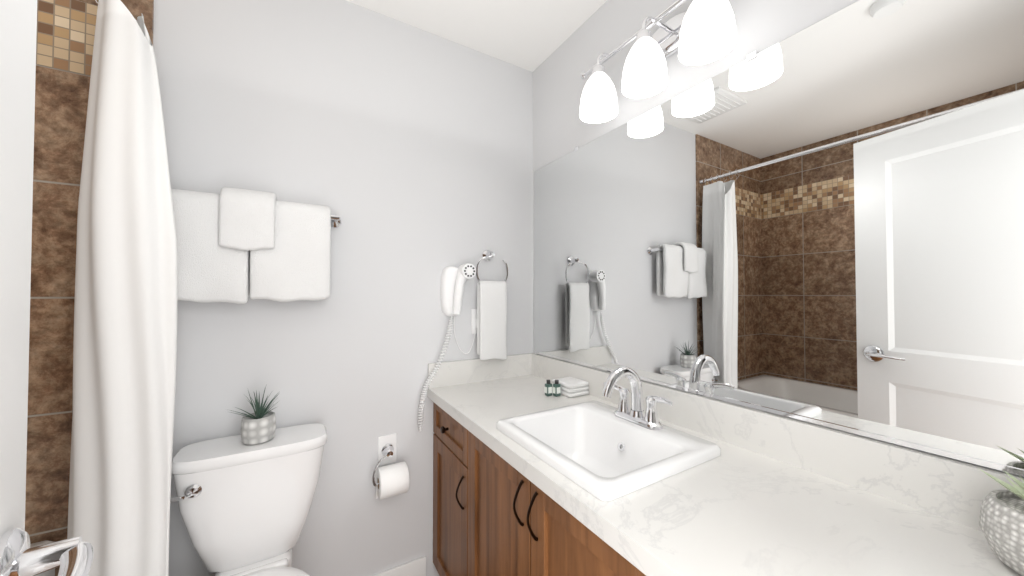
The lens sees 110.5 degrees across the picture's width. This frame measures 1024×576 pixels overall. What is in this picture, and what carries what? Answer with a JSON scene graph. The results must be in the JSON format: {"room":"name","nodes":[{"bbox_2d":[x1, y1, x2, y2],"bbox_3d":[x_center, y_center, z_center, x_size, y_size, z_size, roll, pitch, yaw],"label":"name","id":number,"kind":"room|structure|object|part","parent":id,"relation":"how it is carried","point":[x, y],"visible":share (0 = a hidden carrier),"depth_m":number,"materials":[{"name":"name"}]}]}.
{"room":"bathroom","nodes":[
{"label":"bathroom","id":0,"kind":"room"},
{"bbox_2d":[153,0,532,575],"bbox_3d":[-0.942,0.080,1.286,2.610,2.440,0.120,1,-1,-31],"label":"wall","id":1,"kind":"structure","parent":0,"point":[403,151],"depth_m":1.40,"materials":[{"name":"white paint"}]},
{"bbox_2d":[25,0,153,575],"bbox_3d":[-1.524,0.073,0.866,0.920,2.439,0.010,1,-1,-31],"label":"tile","id":2,"kind":"structure","parent":1,"relation":"attached to","point":[61,101],"depth_m":1.00,"materials":[{"name":"brown tile"}]},
{"bbox_2d":[36,0,97,75],"bbox_3d":[-1.561,-0.732,0.851,0.824,0.213,0.002,1,-1,-31],"label":"mosaic tile","id":3,"kind":"object","parent":2,"relation":"attached to","point":[65,35],"depth_m":1.02,"materials":[{"name":"beige tile"}]},
{"bbox_2d":[67,0,176,575],"bbox_3d":[-0.721,0.188,0.404,0.254,2.072,1.636,1,-1,-31],"label":"shower curtain","id":4,"kind":"object","parent":2,"relation":"attached to","point":[125,345],"visible":0.96,"depth_m":0.89,"materials":[{"name":"white fabric"}]},
{"bbox_2d":[171,187,341,303],"bbox_3d":[-0.858,-0.137,1.192,0.527,0.376,0.134,1,-1,-31],"label":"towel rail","id":5,"kind":"object","parent":1,"relation":"attached to","point":[237,246],"visible":0.92,"depth_m":1.14,"materials":[{"name":"white fabric"}]},
{"bbox_2d":[372,434,408,499],"bbox_3d":[-0.483,0.721,1.399,0.130,0.235,0.134,1,-1,-31],"label":"toilet paper holder","id":6,"kind":"object","parent":1,"relation":"attached to","point":[392,480],"visible":1,"depth_m":1.37,"materials":[{"name":"white paper"}]},
{"bbox_3d":[-0.511,0.662,1.458,0.072,0.116,0.006,1,-1,-31],"label":"plate","id":7,"kind":"part","parent":6,"relation":"part of","materials":[{"name":"white plastic"}]},
{"bbox_3d":[-0.495,0.699,1.419,0.130,0.123,0.076,1,-1,-31],"label":"arm","id":8,"kind":"part","parent":6,"relation":"part of"},
{"bbox_2d":[373,556,425,575],"bbox_3d":[-0.748,1.225,1.304,0.878,0.150,0.013,1,-1,-31],"label":"baseboard","id":9,"kind":"structure","parent":1,"relation":"attached to","point":[416,567],"depth_m":1.49,"materials":[{"name":"white paint"}]},
{"bbox_2d":[418,263,476,431],"bbox_3d":[-0.245,0.248,1.567,0.330,0.716,0.101,1,-1,-31],"label":"hair dryer","id":10,"kind":"object","parent":1,"relation":"attached to","point":[453,281],"visible":0.94,"depth_m":1.56,"materials":[{"name":"white plastic"}]},
{"bbox_3d":[-0.277,0.366,1.573,0.284,0.481,0.046,1,-1,-31],"label":"cord","id":11,"kind":"part","parent":10,"relation":"part of","materials":[{"name":"white plastic"}]},
{"bbox_2d":[463,265,475,276],"bbox_3d":[-0.185,-0.074,1.552,0.052,0.050,0.002,1,-1,-31],"label":"grille","id":12,"kind":"object","parent":10,"relation":"attached to","point":[468,270],"depth_m":1.55,"materials":[{"name":"grey plastic"}]},
{"bbox_2d":[471,308,476,333],"bbox_3d":[-0.154,0.156,1.668,0.072,0.116,0.024,1,-1,-31],"label":"outlet","id":13,"kind":"object","parent":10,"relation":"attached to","point":[473,311],"depth_m":1.66,"materials":[{"name":"white plastic"}]},
{"bbox_2d":[428,353,530,388],"bbox_3d":[-0.133,0.384,1.676,0.532,0.106,0.020,1,-1,-31],"label":"backsplash","id":14,"kind":"structure","parent":1,"relation":"attached to","point":[449,372],"depth_m":1.65,"materials":[{"name":"white stone"}]},
{"bbox_2d":[476,250,507,359],"bbox_3d":[-0.100,0.077,1.668,0.169,0.518,0.081,1,-1,-31],"label":"towel ring","id":15,"kind":"object","parent":1,"relation":"attached to","point":[491,319],"visible":1,"depth_m":1.63,"materials":[{"name":"white fabric"}]},
{"bbox_2d":[346,0,606,71],"bbox_3d":[-0.198,-1.192,0.052,2.610,0.060,3.040,1,-1,-31],"label":"ceiling","id":16,"kind":"structure","parent":0,"point":[531,35],"depth_m":1.51,"materials":[{"name":"white paint"}]},
{"bbox_2d":[533,0,1022,476],"bbox_3d":[0.904,0.068,0.614,0.120,2.440,2.920,1,-1,-31],"label":"wall","id":17,"kind":"structure","parent":0,"point":[561,128],"depth_m":1.35,"materials":[{"name":"white paint"}]},
{"bbox_2d":[580,0,735,122],"bbox_3d":[0.434,-0.746,1.111,0.196,0.255,0.688,1,-1,-31],"label":"sconce","id":18,"kind":"object","parent":17,"relation":"attached to","point":[699,32],"visible":1,"depth_m":1.06,"materials":[{"name":"white glass"}]},
{"bbox_2d":[531,353,1023,528],"bbox_3d":[0.510,0.375,1.130,0.019,0.106,1.614,1,-1,-31],"label":"backsplash","id":19,"kind":"structure","parent":17,"relation":"attached to","point":[955,489],"depth_m":0.77,"materials":[{"name":"white stone"}]},
{"bbox_2d":[534,0,1023,476],"bbox_3d":[0.517,-0.150,1.142,0.008,0.942,1.578,1,-1,-31],"label":"mirror","id":20,"kind":"object","parent":17,"relation":"attached to","point":[821,222],"visible":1,"depth_m":0.80,"materials":[{"name":"clear glass"}]},
{"bbox_3d":[-0.198,1.307,0.009,2.610,0.060,3.040,1,-1,-31],"label":"floor","id":21,"kind":"structure","parent":0,"visible":0},
{"bbox_2d":[30,540,54,575],"bbox_3d":[-1.186,0.979,0.115,0.745,0.600,1.594,1,-1,-31],"label":"bathtub","id":22,"kind":"object","parent":21,"relation":"on","point":[49,572],"visible":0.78,"depth_m":0.96,"materials":[{"name":"white ceramic"}]},
{"bbox_2d":[170,424,326,575],"bbox_3d":[-0.691,0.891,0.917,0.400,0.805,0.704,1,-1,-31],"label":"toilet","id":23,"kind":"object","parent":21,"relation":"on","point":[244,509],"visible":0.92,"depth_m":1.08,"materials":[{"name":"white ceramic"}]},
{"bbox_3d":[-0.908,0.572,0.982,0.075,0.038,0.030,1,-1,-31],"label":"lever","id":24,"kind":"part","parent":23,"relation":"part of","materials":[{"name":"silver metal"}]},
{"bbox_2d":[230,384,277,444],"bbox_3d":[-0.836,0.403,1.152,0.153,0.175,0.161,1,-1,-31],"label":"potted plant","id":25,"kind":"object","parent":23,"relation":"on","point":[258,425],"visible":0.98,"depth_m":1.12,"materials":[{"name":"ceramic"}]},
{"bbox_3d":[-0.818,0.451,1.147,0.094,0.080,0.094,1,-1,-31],"label":"pot","id":26,"kind":"part","parent":25,"relation":"part of","materials":[{"name":"ceramic"}]},
{"bbox_2d":[428,397,654,575],"bbox_3d":[0.278,0.879,0.984,0.558,0.830,1.614,1,-1,-31],"label":"bathroom vanity","id":27,"kind":"object","parent":21,"relation":"on","point":[491,517],"depth_m":1.05,"materials":[{"name":"brown wood"}]},
{"bbox_2d":[427,373,1021,575],"bbox_3d":[0.280,0.444,0.993,0.553,0.040,1.614,1,-1,-31],"label":"countertop","id":28,"kind":"structure","parent":27,"relation":"on","point":[743,512],"depth_m":0.64,"materials":[{"name":"white stone"}]},
{"bbox_2d":[545,380,560,395],"bbox_3d":[0.163,0.400,1.421,0.052,0.062,0.043,1,-1,-31],"label":"toiletry bottles","id":29,"kind":"object","parent":28,"relation":"on","point":[556,388],"visible":0.96,"depth_m":1.41,"materials":[{"name":"teal plastic"}]},
{"bbox_2d":[552,377,588,397],"bbox_3d":[0.240,0.406,1.463,0.103,0.050,0.122,1,-1,-31],"label":"stack","id":30,"kind":"object","parent":28,"relation":"on","point":[572,387],"visible":0.92,"depth_m":1.42,"materials":[{"name":"white fabric"}]},
{"bbox_2d":[491,397,726,504],"bbox_3d":[0.242,0.475,0.993,0.415,0.148,0.460,1,-1,-31],"label":"sink","id":31,"kind":"object","parent":28,"relation":"in","point":[611,464],"depth_m":1.00,"materials":[{"name":"white ceramic"}]},
{"bbox_2d":[599,366,678,428],"bbox_3d":[0.331,0.353,1.048,0.168,0.244,0.254,1,-1,-31],"label":"faucet","id":32,"kind":"object","parent":28,"relation":"on","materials":[{"name":"silver metal"}]},
{"bbox_2d":[978,468,1023,575],"bbox_3d":[0.782,0.343,0.506,0.150,0.143,0.146,1,-1,-31],"label":"potted plant","id":33,"kind":"object","parent":28,"relation":"on","point":[1001,521],"visible":0.98,"depth_m":0.52,"materials":[{"name":"green plant"}]},
{"bbox_3d":[0.264,0.204,-0.015,0.940,2.145,0.135,1,-1,-31],"label":"door frame","id":34,"kind":"structure","parent":0,"visible":0},
{"bbox_2d":[0,0,36,536],"bbox_3d":[-0.313,0.267,0.109,0.036,2.000,0.760,1,-1,-42],"label":"door","id":35,"kind":"structure","parent":34,"relation":"attached to","point":[18,26],"depth_m":0.37,"materials":[{"name":"white paint"}]},
{"bbox_2d":[0,527,93,575],"bbox_3d":[-0.493,0.282,0.309,0.166,0.074,0.164,1,-1,-42],"label":"door handle","id":36,"kind":"object","parent":35,"relation":"attached to","point":[19,556],"depth_m":0.36,"materials":[{"name":"silver metal"}]}
]}

